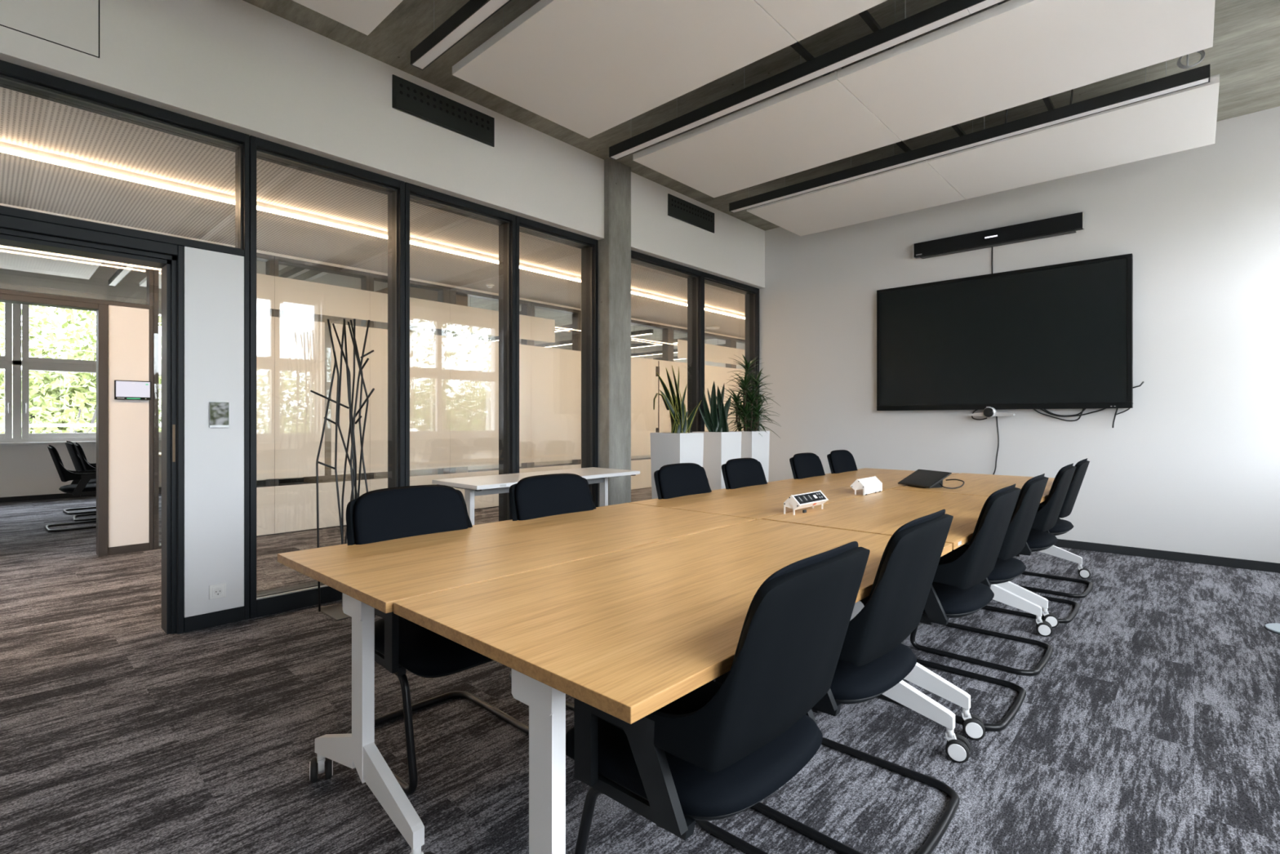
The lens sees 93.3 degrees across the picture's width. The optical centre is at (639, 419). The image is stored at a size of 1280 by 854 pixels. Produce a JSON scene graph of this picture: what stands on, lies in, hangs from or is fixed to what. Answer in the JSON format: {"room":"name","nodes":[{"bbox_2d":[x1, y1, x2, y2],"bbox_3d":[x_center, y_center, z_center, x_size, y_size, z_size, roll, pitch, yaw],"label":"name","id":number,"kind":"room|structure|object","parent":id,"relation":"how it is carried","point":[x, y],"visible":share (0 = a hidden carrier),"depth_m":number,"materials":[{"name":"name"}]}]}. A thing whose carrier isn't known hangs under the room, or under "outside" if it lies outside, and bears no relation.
{"room":"conference room","nodes":[
{"label":"conference room","id":0,"kind":"room"},
{"bbox_2d":[0,264,661,497],"bbox_3d":[-5.895,-0.632,12.732,0.300,3.665,19.200,0,0,43],"label":"wall","id":1,"kind":"structure","parent":0,"point":[25,469],"depth_m":9.25,"materials":[{"name":"white paint"}]},
{"bbox_2d":[0,283,266,444],"bbox_3d":[-8.334,-0.820,9.888,0.250,2.360,3.990,0,0,43],"label":"window","id":2,"kind":"structure","parent":1,"relation":"in","point":[11,362],"depth_m":9.00,"materials":[{"name":"white"}]},
{"bbox_2d":[0,477,303,502],"bbox_3d":[-9.412,1.163,8.665,0.014,0.075,8.450,0,0,43],"label":"baseboard","id":3,"kind":"structure","parent":1,"relation":"attached to","point":[24,498],"depth_m":9.18,"materials":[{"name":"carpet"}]},
{"bbox_2d":[0,86,745,338],"bbox_3d":[-0.577,-1.775,7.856,2.930,0.050,19.200,0,0,43],"label":"ceiling","id":4,"kind":"structure","parent":0,"point":[28,121],"depth_m":5.02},
{"bbox_2d":[0,141,235,204],"bbox_3d":[-3.550,-1.725,4.228,0.212,0.050,1.273,0,0,43],"label":"strip light","id":5,"kind":"object","parent":4,"relation":"attached to","point":[34,154],"depth_m":4.19,"materials":[{"name":"white plastic"}]},
{"bbox_2d":[256,200,387,239],"bbox_3d":[-2.674,-1.725,5.183,0.212,0.050,1.128,0,0,43],"label":"strip light","id":6,"kind":"object","parent":4,"relation":"attached to","point":[267,207],"depth_m":5.18,"materials":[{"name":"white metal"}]},
{"bbox_2d":[409,236,498,263],"bbox_3d":[-1.841,-1.725,6.092,0.212,0.050,1.096,0,0,43],"label":"strip light","id":7,"kind":"object","parent":4,"relation":"attached to","point":[413,241],"depth_m":6.12,"materials":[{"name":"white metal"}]},
{"bbox_2d":[519,262,581,282],"bbox_3d":[-1.011,-1.725,6.996,0.211,0.050,1.047,0,0,43],"label":"strip light","id":8,"kind":"object","parent":4,"relation":"attached to","point":[523,266],"depth_m":7.03,"materials":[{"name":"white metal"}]},
{"bbox_2d":[631,288,687,306],"bbox_3d":[0.298,-1.725,8.424,0.212,0.050,1.376,0,0,43],"label":"strip light","id":9,"kind":"object","parent":4,"relation":"attached to","point":[634,291],"depth_m":8.46,"materials":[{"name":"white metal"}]},
{"bbox_2d":[0,203,745,339],"bbox_3d":[-1.635,-0.632,8.826,0.140,3.665,19.200,0,0,43],"label":"wall","id":10,"kind":"structure","parent":0,"point":[1,204],"depth_m":6.71,"materials":[{"name":"white paint"}]},
{"bbox_2d":[0,266,153,556],"bbox_3d":[-5.061,-0.260,5.089,0.160,2.920,1.501,0,0,43],"label":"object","id":11,"kind":"structure","parent":10,"relation":"in","point":[124,330],"depth_m":5.44,"materials":[{"name":"brown metal"}]},
{"bbox_2d":[114,380,151,399],"bbox_3d":[-4.595,-0.270,5.478,0.029,0.172,0.256,0,0,43],"label":"display","id":12,"kind":"object","parent":11,"relation":"attached to","point":[123,389],"visible":1,"depth_m":5.46,"materials":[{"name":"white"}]},
{"bbox_2d":[153,252,274,549],"bbox_3d":[-4.213,-0.260,6.006,0.152,2.920,0.994,0,0,43],"label":"window","id":13,"kind":"structure","parent":10,"relation":"in","point":[264,283],"depth_m":6.25,"materials":[{"name":"beige glass"}]},
{"bbox_2d":[274,255,369,534],"bbox_3d":[-3.541,-0.260,6.739,0.152,2.920,0.990,0,0,43],"label":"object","id":14,"kind":"structure","parent":10,"relation":"in","point":[299,344],"depth_m":6.58,"materials":[{"name":"beige glass"}]},
{"bbox_2d":[369,272,449,491],"bbox_3d":[-2.857,-0.260,7.484,0.152,2.920,1.028,0,0,43],"label":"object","id":15,"kind":"structure","parent":10,"relation":"in","point":[429,354],"depth_m":7.50,"materials":[{"name":"beige glass"}]},
{"bbox_2d":[449,287,531,509],"bbox_3d":[-2.072,-0.260,8.341,0.152,2.920,1.293,0,0,43],"label":"window","id":16,"kind":"structure","parent":10,"relation":"in","point":[473,363],"depth_m":8.13,"materials":[{"name":"beige glass"}]},
{"bbox_2d":[530,301,581,471],"bbox_3d":[-1.281,-0.260,9.203,0.152,2.920,1.043,0,0,43],"label":"window","id":17,"kind":"structure","parent":10,"relation":"in","point":[556,373],"depth_m":9.10,"materials":[{"name":"beige glass"}]},
{"bbox_2d":[631,319,671,489],"bbox_3d":[0.091,-0.260,10.692,0.162,2.920,1.283,0,0,43],"label":"window","id":18,"kind":"structure","parent":10,"relation":"in","point":[644,381],"depth_m":10.62,"materials":[{"name":"beige glass"}]},
{"bbox_2d":[671,326,733,432],"bbox_3d":[1.216,-0.260,11.927,0.152,2.920,2.053,0,0,43],"label":"window","id":19,"kind":"structure","parent":10,"relation":"in","point":[721,375],"depth_m":12.06,"materials":[{"name":"beige glass"}]},
{"bbox_2d":[733,337,745,431],"bbox_3d":[2.708,-0.260,13.554,0.152,2.920,2.358,0,0,43],"label":"window","id":20,"kind":"structure","parent":10,"relation":"in","point":[737,352],"depth_m":12.75,"materials":[{"name":"beige glass"}]},
{"bbox_2d":[0,0,764,288],"bbox_3d":[-1.687,-0.632,4.464,0.280,3.665,9.500,0,0,43],"label":"wall","id":21,"kind":"structure","parent":0,"point":[242,66],"depth_m":3.88,"materials":[{"name":"white paint"}]},
{"bbox_2d":[0,0,99,57],"bbox_3d":[-2.966,-2.049,2.862,0.004,0.403,0.610,0,0,43],"label":"trim","id":22,"kind":"structure","parent":21,"relation":"attached to","point":[99,0],"depth_m":3.00,"materials":[{"name":"black"}]},
{"bbox_2d":[0,59,249,634],"bbox_3d":[-2.934,-0.260,3.164,0.219,2.920,1.494,0,0,43],"label":"door frame","id":23,"kind":"structure","parent":21,"relation":"in","point":[206,286],"depth_m":3.45,"materials":[{"name":"grey metal"}]},
{"bbox_2d":[208,582,226,599],"bbox_3d":[-2.462,0.998,3.525,0.014,0.082,0.082,0,0,43],"label":"wall socket","id":24,"kind":"object","parent":23,"relation":"attached to","point":[219,590],"visible":1,"depth_m":3.52,"materials":[{"name":"white plastic"}]},
{"bbox_2d":[249,135,404,618],"bbox_3d":[-2.098,-0.260,4.074,0.200,2.920,0.970,0,0,43],"label":"window","id":25,"kind":"structure","parent":21,"relation":"in","point":[265,602],"depth_m":4.01,"materials":[{"name":"grey metal"}]},
{"bbox_2d":[391,74,494,146],"bbox_3d":[-1.442,-2.290,4.512,0.016,0.230,0.828,0,0,43],"label":"air vent","id":26,"kind":"object","parent":21,"relation":"in","point":[410,98],"visible":1,"depth_m":4.47,"materials":[{"name":"grey metal"}]},
{"bbox_2d":[404,182,515,521],"bbox_3d":[-1.442,-0.260,4.790,0.200,2.920,0.964,0,0,43],"label":"window","id":27,"kind":"structure","parent":21,"relation":"in","point":[506,222],"depth_m":5.06,"materials":[{"name":"grey metal"}]},
{"bbox_2d":[515,215,598,506],"bbox_3d":[-0.794,-0.260,5.497,0.200,2.920,0.946,0,0,43],"label":"window","id":28,"kind":"structure","parent":21,"relation":"in","point":[588,246],"depth_m":5.77,"materials":[{"name":"grey metal"}]},
{"bbox_2d":[631,249,702,432],"bbox_3d":[0.193,-0.260,6.573,0.200,2.920,1.366,0,0,43],"label":"window","id":29,"kind":"structure","parent":21,"relation":"in","point":[695,277],"depth_m":7.00,"materials":[{"name":"grey metal"}]},
{"bbox_2d":[667,193,714,233],"bbox_3d":[0.582,-2.287,6.719,0.016,0.230,0.832,0,0,43],"label":"air vent","id":30,"kind":"object","parent":21,"relation":"in","point":[680,209],"visible":1,"depth_m":6.68,"materials":[{"name":"grey metal"}]},
{"bbox_2d":[702,271,759,431],"bbox_3d":[1.074,-0.260,7.534,0.200,2.920,1.234,0,0,43],"label":"window","id":31,"kind":"structure","parent":21,"relation":"in","point":[752,294],"depth_m":7.91,"materials":[{"name":"grey metal"}]},
{"bbox_2d":[303,286,467,483],"bbox_3d":[-4.445,-0.632,9.978,5.560,3.665,0.200,0,0,43],"label":"wall partition","id":32,"kind":"structure","parent":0,"point":[419,293],"depth_m":10.61,"materials":[{"name":"white paint"}]},
{"bbox_2d":[100,260,714,342],"bbox_3d":[-3.817,-2.590,10.826,5.940,0.250,19.200,0,0,43],"label":"ceiling","id":33,"kind":"structure","parent":0,"point":[561,318],"depth_m":13.93,"materials":[{"name":"concrete"}]},
{"bbox_2d":[0,244,103,279],"bbox_3d":[-6.855,-2.232,6.951,3.700,0.465,1.100,0,0,43],"label":"ceiling panel","id":34,"kind":"object","parent":33,"relation":"hanging from","point":[13,258],"visible":0.2,"depth_m":7.67,"materials":[{"name":"metal"}]},
{"bbox_2d":[108,261,137,286],"bbox_3d":[-6.405,-2.232,7.664,4.000,0.465,0.080,0,0,43],"label":"lamp","id":35,"kind":"object","parent":33,"relation":"hanging from","point":[125,268],"visible":0.34,"depth_m":8.37,"materials":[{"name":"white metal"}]},
{"bbox_2d":[139,260,287,288],"bbox_3d":[-5.733,-2.232,8.174,3.700,0.465,1.100,0,0,43],"label":"ceiling panel","id":36,"kind":"object","parent":33,"relation":"hanging from","point":[260,265],"visible":0.07,"depth_m":8.09,"materials":[{"name":"fabric"}]},
{"bbox_2d":[278,266,311,279],"bbox_3d":[-5.310,-2.232,8.858,4.000,0.465,0.080,0,0,43],"label":"lamp","id":37,"kind":"object","parent":33,"relation":"hanging from","point":[295,272],"visible":0.06,"depth_m":8.33,"materials":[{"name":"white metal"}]},
{"bbox_2d":[286,268,311,278],"bbox_3d":[-4.575,-2.016,8.184,1.992,0.028,0.068,0,0,43],"label":"diffuser","id":38,"kind":"object","parent":37,"relation":"attached to","point":[295,273],"depth_m":8.28,"materials":[{"name":"white"}]},
{"bbox_2d":[302,271,387,291],"bbox_3d":[-4.702,-2.232,9.298,3.700,0.465,0.950,0,0,43],"label":"ceiling panel","id":39,"kind":"object","parent":33,"relation":"hanging from","point":[324,277],"visible":0.08,"depth_m":8.71,"materials":[{"name":"fabric"}]},
{"bbox_2d":[534,339,572,347],"bbox_3d":[-2.037,-1.789,14.350,1.359,0.102,0.080,0,0,43],"label":"lamp","id":40,"kind":"object","parent":33,"relation":"hanging from","point":[566,342],"depth_m":14.24,"materials":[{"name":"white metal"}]},
{"bbox_2d":[546,333,651,347],"bbox_3d":[-1.153,-1.754,13.539,3.760,0.008,0.048,0,0,43],"label":"diffuser","id":41,"kind":"object","parent":40,"relation":"attached to","point":[566,343],"depth_m":14.00,"materials":[{"name":"grey plastic"}]},
{"bbox_2d":[631,328,653,336],"bbox_3d":[0.073,-1.789,12.415,0.610,0.102,0.080,0,0,43],"label":"lamp","id":42,"kind":"object","parent":33,"relation":"hanging from","point":[642,332],"depth_m":12.39,"materials":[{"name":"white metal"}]},
{"bbox_2d":[631,340,662,348],"bbox_3d":[0.174,-1.790,14.358,0.962,0.100,0.080,0,0,43],"label":"lamp","id":43,"kind":"object","parent":33,"relation":"hanging from","point":[648,344],"depth_m":14.31,"materials":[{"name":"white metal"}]},
{"bbox_2d":[631,342,676,348],"bbox_3d":[-0.139,-1.754,14.645,3.760,0.008,0.048,0,0,43],"label":"diffuser","id":44,"kind":"object","parent":43,"relation":"attached to","point":[648,344],"depth_m":14.34,"materials":[{"name":"grey plastic"}]},
{"bbox_2d":[631,350,662,356],"bbox_3d":[0.194,-1.790,16.374,1.097,0.098,0.080,0,0,43],"label":"lamp","id":45,"kind":"object","parent":33,"relation":"hanging from","point":[646,353],"depth_m":16.34,"materials":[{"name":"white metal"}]},
{"bbox_2d":[598,158,631,506],"bbox_3d":[-0.334,-0.632,5.924,0.400,3.665,0.300,0,0,43],"label":"wall column","id":46,"kind":"structure","parent":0,"point":[615,249],"depth_m":5.76,"materials":[{"name":"concrete"}]},
{"bbox_2d":[0,457,1279,853],"bbox_3d":[-0.496,1.300,7.782,14.950,0.200,19.200,0,0,43],"label":"floor","id":47,"kind":"structure","parent":0,"point":[1150,724],"depth_m":2.30,"materials":[{"name":"carpet"}]},
{"bbox_2d":[44,444,96,532],"bbox_3d":[-6.277,0.734,6.841,0.568,0.930,0.644,0,0,43],"label":"chair","id":48,"kind":"object","parent":47,"relation":"on","point":[80,485],"visible":0.78,"depth_m":6.62,"materials":[{"name":"black fabric"}]},
{"bbox_2d":[62,440,96,514],"bbox_3d":[-7.210,0.734,8.036,0.568,0.930,0.644,0,0,40],"label":"chair","id":49,"kind":"object","parent":47,"relation":"on","point":[70,446],"visible":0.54,"depth_m":7.76,"materials":[{"name":"black fabric"}]},
{"bbox_2d":[72,442,96,521],"bbox_3d":[-6.614,0.734,7.517,0.644,0.930,0.568,0,0,-43],"label":"chair","id":50,"kind":"object","parent":47,"relation":"on","point":[86,465],"visible":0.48,"depth_m":7.21,"materials":[{"name":"black fabric"}]},
{"bbox_2d":[310,318,374,620],"bbox_3d":[-1.818,0.280,3.775,0.388,1.840,0.386,0,0,43],"label":"coat stand","id":51,"kind":"object","parent":47,"relation":"on","point":[335,612],"visible":0.76,"depth_m":3.78,"materials":[{"name":"grey metal"}]},
{"bbox_2d":[346,484,528,795],"bbox_3d":[-0.731,0.734,2.258,0.644,0.930,0.568,0,0,43],"label":"chair","id":52,"kind":"object","parent":47,"relation":"on","point":[402,644],"visible":0.34,"depth_m":2.26,"materials":[{"name":"black fabric"}]},
{"bbox_2d":[277,502,755,853],"bbox_3d":[-0.321,0.830,2.415,0.917,0.739,1.745,0,0,43],"label":"conference table","id":53,"kind":"object","parent":47,"relation":"on","point":[370,576],"visible":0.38,"depth_m":1.96,"materials":[{"name":"brown wood"}]},
{"bbox_2d":[431,466,639,524],"bbox_3d":[-0.741,0.817,4.777,0.630,0.764,1.600,0,0,43],"label":"side table","id":54,"kind":"object","parent":47,"relation":"on","point":[473,486],"visible":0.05,"depth_m":4.54,"materials":[{"name":"white laminate"}]},
{"bbox_2d":[508,473,595,711],"bbox_3d":[-0.238,0.734,2.796,0.644,0.930,0.568,0,0,43],"label":"chair","id":55,"kind":"object","parent":47,"relation":"on","point":[536,496],"visible":0.17,"depth_m":2.93,"materials":[{"name":"black fabric"}]},
{"bbox_2d":[649,365,703,498],"bbox_3d":[0.407,0.329,6.145,0.385,1.743,0.764,0,0,43],"label":"potted snake plant","id":56,"kind":"object","parent":47,"relation":"on","point":[677,446],"visible":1,"depth_m":6.03,"materials":[{"name":"green plant"}]},
{"bbox_2d":[393,519,970,853],"bbox_3d":[0.305,0.830,1.859,0.917,0.739,1.745,0,0,43],"label":"conference table","id":57,"kind":"object","parent":47,"relation":"on","point":[626,634],"visible":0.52,"depth_m":1.41,"materials":[{"name":"brown wood"}]},
{"bbox_2d":[653,462,711,499],"bbox_3d":[0.451,0.734,3.548,0.644,0.930,0.568,0,0,43],"label":"chair","id":58,"kind":"object","parent":47,"relation":"on","point":[681,479],"visible":0.17,"depth_m":3.69,"materials":[{"name":"black fabric"}]},
{"bbox_2d":[692,381,742,490],"bbox_3d":[0.829,0.390,6.605,0.385,1.620,0.566,0,0,43],"label":"potted snake plant","id":59,"kind":"object","parent":47,"relation":"on","point":[721,445],"visible":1,"depth_m":6.48,"materials":[{"name":"green plant"}]},
{"bbox_2d":[565,541,870,853],"bbox_3d":[0.176,0.734,1.453,0.644,0.930,0.568,0,0,43],"label":"chair","id":60,"kind":"object","parent":47,"relation":"on","point":[716,751],"visible":0.89,"depth_m":1.24,"materials":[{"name":"black fabric"}]},
{"bbox_2d":[721,457,767,488],"bbox_3d":[0.918,0.734,4.056,0.644,0.930,0.568,0,0,43],"label":"chair","id":61,"kind":"object","parent":47,"relation":"on","point":[738,473],"visible":0.21,"depth_m":4.20,"materials":[{"name":"black fabric"}]},
{"bbox_2d":[724,354,781,482],"bbox_3d":[1.274,0.213,7.080,0.796,1.974,0.677,0,0,-42],"label":"potted plant","id":62,"kind":"object","parent":47,"relation":"on","point":[754,443],"visible":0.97,"depth_m":6.97,"materials":[{"name":"green plant"}]},
{"bbox_2d":[628,480,888,519],"bbox_3d":[0.829,0.830,3.669,0.917,0.739,1.640,0,0,43],"label":"conference table","id":63,"kind":"object","parent":47,"relation":"on","point":[756,502],"visible":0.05,"depth_m":3.51,"materials":[{"name":"brown wood"}]},
{"bbox_2d":[849,475,882,495],"bbox_3d":[1.434,0.411,3.825,0.094,0.097,0.288,0,0,43],"label":"box","id":64,"kind":"object","parent":63,"relation":"on","point":[872,484],"visible":1,"depth_m":3.76,"materials":[{"name":"white plastic"}]},
{"bbox_2d":[789,452,825,479],"bbox_3d":[1.546,0.734,4.742,0.644,0.930,0.568,0,0,43],"label":"chair","id":65,"kind":"object","parent":47,"relation":"on","point":[803,465],"visible":0.13,"depth_m":4.88,"materials":[{"name":"black fabric"}]},
{"bbox_2d":[826,449,857,473],"bbox_3d":[1.992,0.734,5.228,0.644,0.930,0.568,0,0,43],"label":"chair","id":66,"kind":"object","parent":47,"relation":"on","point":[839,460],"visible":0.26,"depth_m":5.37,"materials":[{"name":"black fabric"}]},
{"bbox_2d":[750,509,959,853],"bbox_3d":[0.629,0.734,1.947,0.644,0.930,0.568,0,0,43],"label":"chair","id":67,"kind":"object","parent":47,"relation":"on","point":[874,658],"visible":0.6,"depth_m":1.72,"materials":[{"name":"black fabric"}]},
{"bbox_2d":[779,467,959,489],"bbox_3d":[1.942,0.830,4.883,0.917,0.739,1.640,0,0,43],"label":"conference table","id":68,"kind":"object","parent":47,"relation":"on","point":[890,478],"visible":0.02,"depth_m":4.87,"materials":[{"name":"brown wood"}]},
{"bbox_2d":[762,488,1052,739],"bbox_3d":[1.463,0.830,3.122,0.917,0.739,1.640,0,0,43],"label":"conference table","id":69,"kind":"object","parent":47,"relation":"on","point":[884,512],"visible":0.38,"depth_m":2.91,"materials":[{"name":"brown wood"}]},
{"bbox_2d":[783,489,828,515],"bbox_3d":[0.835,0.411,3.029,0.090,0.097,0.288,0,0,45],"label":"box","id":70,"kind":"object","parent":69,"relation":"on","point":[798,501],"visible":1,"depth_m":2.97,"materials":[{"name":"white plastic"}]},
{"bbox_2d":[876,483,1026,731],"bbox_3d":[1.312,0.734,2.691,0.644,0.930,0.568,0,0,43],"label":"chair","id":71,"kind":"object","parent":47,"relation":"on","point":[957,590],"visible":0.65,"depth_m":2.44,"materials":[{"name":"black fabric"}]},
{"bbox_2d":[910,473,1053,675],"bbox_3d":[1.775,0.734,3.196,0.644,0.930,0.568,0,0,43],"label":"chair","id":72,"kind":"object","parent":47,"relation":"on","point":[1006,568],"visible":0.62,"depth_m":2.96,"materials":[{"name":"black fabric"}]},
{"bbox_2d":[893,472,1090,627],"bbox_3d":[2.585,0.830,4.346,0.917,0.739,1.640,0,0,43],"label":"conference table","id":73,"kind":"object","parent":47,"relation":"on","point":[975,484],"visible":0.46,"depth_m":4.21,"materials":[{"name":"brown wood"}]},
{"bbox_2d":[897,469,964,488],"bbox_3d":[1.998,0.406,4.152,0.242,0.107,0.365,0,0,-17],"label":"tablet","id":74,"kind":"object","parent":73,"relation":"on","point":[923,478],"visible":1,"depth_m":4.13,"materials":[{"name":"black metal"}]},
{"bbox_2d":[982,462,1079,622],"bbox_3d":[2.447,0.734,3.929,0.644,0.930,0.568,0,0,43],"label":"chair","id":75,"kind":"object","parent":47,"relation":"on","point":[1046,516],"visible":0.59,"depth_m":3.67,"materials":[{"name":"black fabric"}]},
{"bbox_2d":[1019,457,1093,597],"bbox_3d":[2.910,0.734,4.434,0.644,0.930,0.568,0,0,43],"label":"chair","id":76,"kind":"object","parent":47,"relation":"on","point":[1061,526],"visible":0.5,"depth_m":4.18,"materials":[{"name":"black fabric"}]},
{"bbox_2d":[1264,622,1279,634],"bbox_3d":[3.622,1.193,3.457,0.068,0.014,0.254,0,0,43],"label":"socket","id":77,"kind":"object","parent":47,"relation":"on","point":[1273,627],"visible":1,"depth_m":3.46,"materials":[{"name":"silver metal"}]},
{"bbox_2d":[661,338,745,369],"bbox_3d":[3.776,-0.632,16.991,8.800,3.665,0.150,0,0,43],"label":"wall","id":78,"kind":"structure","parent":0,"point":[711,341],"depth_m":18.28,"materials":[{"name":"white paint"}]},
{"bbox_2d":[728,430,769,482],"bbox_3d":[1.246,0.664,7.059,0.385,1.072,0.385,0,0,43],"label":"planter","id":79,"kind":"object","parent":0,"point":[754,443],"depth_m":6.89,"materials":[{"name":"white paint"}]},
{"bbox_2d":[242,0,1279,230],"bbox_3d":[0.550,-2.590,2.413,6.150,0.250,9.800,0,0,43],"label":"ceiling","id":80,"kind":"structure","parent":0,"point":[1245,51],"depth_m":4.25,"materials":[{"name":"concrete"}]},
{"bbox_2d":[292,0,403,35],"bbox_3d":[-0.588,-2.257,1.689,3.350,0.415,1.095,0,0,43],"label":"ceiling panel","id":81,"kind":"object","parent":80,"relation":"hanging from","point":[363,16],"visible":1,"depth_m":3.02,"materials":[{"name":"fabric"}]},
{"bbox_2d":[410,0,511,70],"bbox_3d":[-0.045,-2.257,2.367,3.405,0.415,0.076,0,0,43],"label":"lamp","id":82,"kind":"object","parent":80,"relation":"hanging from","point":[473,13],"visible":1,"depth_m":3.21,"materials":[{"name":"black metal"}]},
{"bbox_2d":[452,0,887,138],"bbox_3d":[0.490,-2.257,2.865,3.350,0.415,1.102,0,0,43],"label":"ceiling panel","id":83,"kind":"object","parent":80,"relation":"hanging from","point":[588,68],"visible":1,"depth_m":3.34,"materials":[{"name":"fabric"}]},
{"bbox_2d":[608,0,1007,159],"bbox_3d":[1.050,-2.257,3.583,3.435,0.415,0.076,0,0,43],"label":"lamp","id":84,"kind":"object","parent":80,"relation":"hanging from","point":[947,12],"visible":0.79,"depth_m":3.57,"materials":[{"name":"black metal"}]},
{"bbox_2d":[610,118,708,159],"bbox_3d":[0.120,-2.066,4.436,0.897,0.028,0.064,0,0,43],"label":"diffuser","id":85,"kind":"object","parent":84,"relation":"attached to","point":[682,126],"depth_m":4.40,"materials":[{"name":"white"}]},
{"bbox_2d":[704,8,969,121],"bbox_3d":[1.050,-2.066,3.583,1.623,0.028,0.064,0,0,43],"label":"diffuser","id":86,"kind":"object","parent":84,"relation":"attached to","point":[938,19],"depth_m":3.46,"materials":[{"name":"white"}]},
{"bbox_2d":[967,0,1004,13],"bbox_3d":[1.981,-2.066,2.730,0.897,0.028,0.064,0,0,43],"label":"diffuser","id":87,"kind":"object","parent":84,"relation":"attached to","point":[974,6],"depth_m":2.99,"materials":[{"name":"white"}]},
{"bbox_2d":[790,41,911,151],"bbox_3d":[1.290,-2.333,3.973,0.032,0.265,5.000,0,0,43],"label":"rail","id":88,"kind":"object","parent":80,"relation":"hanging from","point":[797,46],"visible":0.1,"depth_m":3.65,"materials":[{"name":"black metal"}]},
{"bbox_2d":[858,9,966,136],"bbox_3d":[1.592,-2.333,3.696,0.032,0.265,5.000,0,0,43],"label":"rail","id":89,"kind":"object","parent":80,"relation":"hanging from","point":[865,15],"visible":0.1,"depth_m":3.38,"materials":[{"name":"black metal"}]},
{"bbox_2d":[632,0,1214,197],"bbox_3d":[1.546,-2.257,4.048,3.343,0.415,1.095,0,0,43],"label":"ceiling panel","id":90,"kind":"object","parent":80,"relation":"hanging from","point":[1012,53],"visible":0.88,"depth_m":3.67,"materials":[{"name":"fabric"}]},
{"bbox_2d":[728,61,1209,213],"bbox_3d":[2.168,-2.257,4.802,3.435,0.415,0.076,0,0,43],"label":"lamp","id":91,"kind":"object","parent":80,"relation":"hanging from","point":[1198,76],"visible":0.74,"depth_m":4.38,"materials":[{"name":"black metal"}]},
{"bbox_2d":[730,187,817,212],"bbox_3d":[1.234,-2.066,5.658,0.887,0.028,0.064,0,0,43],"label":"diffuser","id":92,"kind":"object","parent":91,"relation":"attached to","point":[790,192],"depth_m":5.65,"materials":[{"name":"white plastic"}]},
{"bbox_2d":[815,126,1035,189],"bbox_3d":[2.166,-2.066,4.803,1.638,0.028,0.064,0,0,43],"label":"diffuser","id":93,"kind":"object","parent":91,"relation":"attached to","point":[1004,132],"depth_m":4.72,"materials":[{"name":"white"}]},
{"bbox_2d":[1033,78,1208,129],"bbox_3d":[3.100,-2.066,3.947,0.892,0.028,0.064,0,0,43],"label":"diffuser","id":94,"kind":"object","parent":91,"relation":"attached to","point":[1174,85],"depth_m":3.92,"materials":[{"name":"white"}]},
{"bbox_2d":[746,66,1219,235],"bbox_3d":[2.656,-2.257,5.210,3.353,0.415,1.106,0,0,43],"label":"ceiling panel","id":95,"kind":"object","parent":80,"relation":"hanging from","point":[1184,119],"visible":0.85,"depth_m":4.82,"materials":[{"name":"fabric"}]},
{"bbox_2d":[1177,49,1205,69],"bbox_3d":[3.361,-2.304,3.670,0.103,0.326,0.129,0,0,2],"label":"cable coil","id":96,"kind":"object","parent":80,"relation":"hanging from","point":[1202,52],"visible":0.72,"depth_m":3.69,"materials":[{"name":"grey metal"}]},
{"bbox_2d":[759,106,1279,563],"bbox_3d":[3.811,-0.632,5.969,6.150,3.665,0.150,0,0,43],"label":"wall","id":97,"kind":"structure","parent":0,"point":[1193,466],"depth_m":5.37,"materials":[{"name":"white paint"}]},
{"bbox_2d":[966,407,1015,417],"bbox_3d":[3.488,-0.075,6.009,0.410,0.104,0.228,0,0,43],"label":"camera","id":98,"kind":"object","parent":97,"relation":"attached to","point":[989,412],"visible":1,"depth_m":5.93,"materials":[{"name":"silver metal"}]},
{"bbox_2d":[912,211,1084,258],"bbox_3d":[3.530,-1.825,6.056,1.492,0.159,0.102,0,0,43],"label":"soundbar","id":99,"kind":"object","parent":97,"relation":"attached to","point":[1071,223],"visible":1,"depth_m":5.96,"materials":[{"name":"black plastic"}]},
{"bbox_2d":[876,253,1133,410],"bbox_3d":[3.513,-0.781,6.071,2.229,1.352,0.099,0,0,43],"label":"wall screen","id":100,"kind":"object","parent":97,"relation":"attached to","point":[1060,335],"visible":0.99,"depth_m":5.90,"materials":[{"name":"black"}]},
{"bbox_2d":[1053,538,1279,573],"bbox_3d":[3.693,1.163,5.966,5.620,0.075,0.014,0,0,43],"label":"baseboard","id":101,"kind":"structure","parent":97,"relation":"attached to","point":[1126,550],"depth_m":5.16,"materials":[{"name":"plastic"}]},
{"label":"outside","id":102,"kind":"structure","parent":0,"visible":0},
{"bbox_2d":[0,423,161,432],"bbox_3d":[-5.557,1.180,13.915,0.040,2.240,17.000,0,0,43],"label":"rail","id":103,"kind":"object","parent":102,"point":[71,425],"visible":0.06,"depth_m":9.77,"materials":[{"name":"white"}]},
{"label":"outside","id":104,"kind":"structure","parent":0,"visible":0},
{"bbox_3d":[3.379,5.800,3.685,140.000,0.200,130.000,0,0,43],"label":"ground","id":105,"kind":"structure","parent":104,"visible":0},
{"bbox_2d":[0,302,161,438],"bbox_3d":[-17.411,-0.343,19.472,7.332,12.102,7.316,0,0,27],"label":"leafy tree","id":106,"kind":"object","parent":105,"relation":"on","point":[54,378],"visible":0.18,"depth_m":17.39,"materials":[{"name":"green plant"}]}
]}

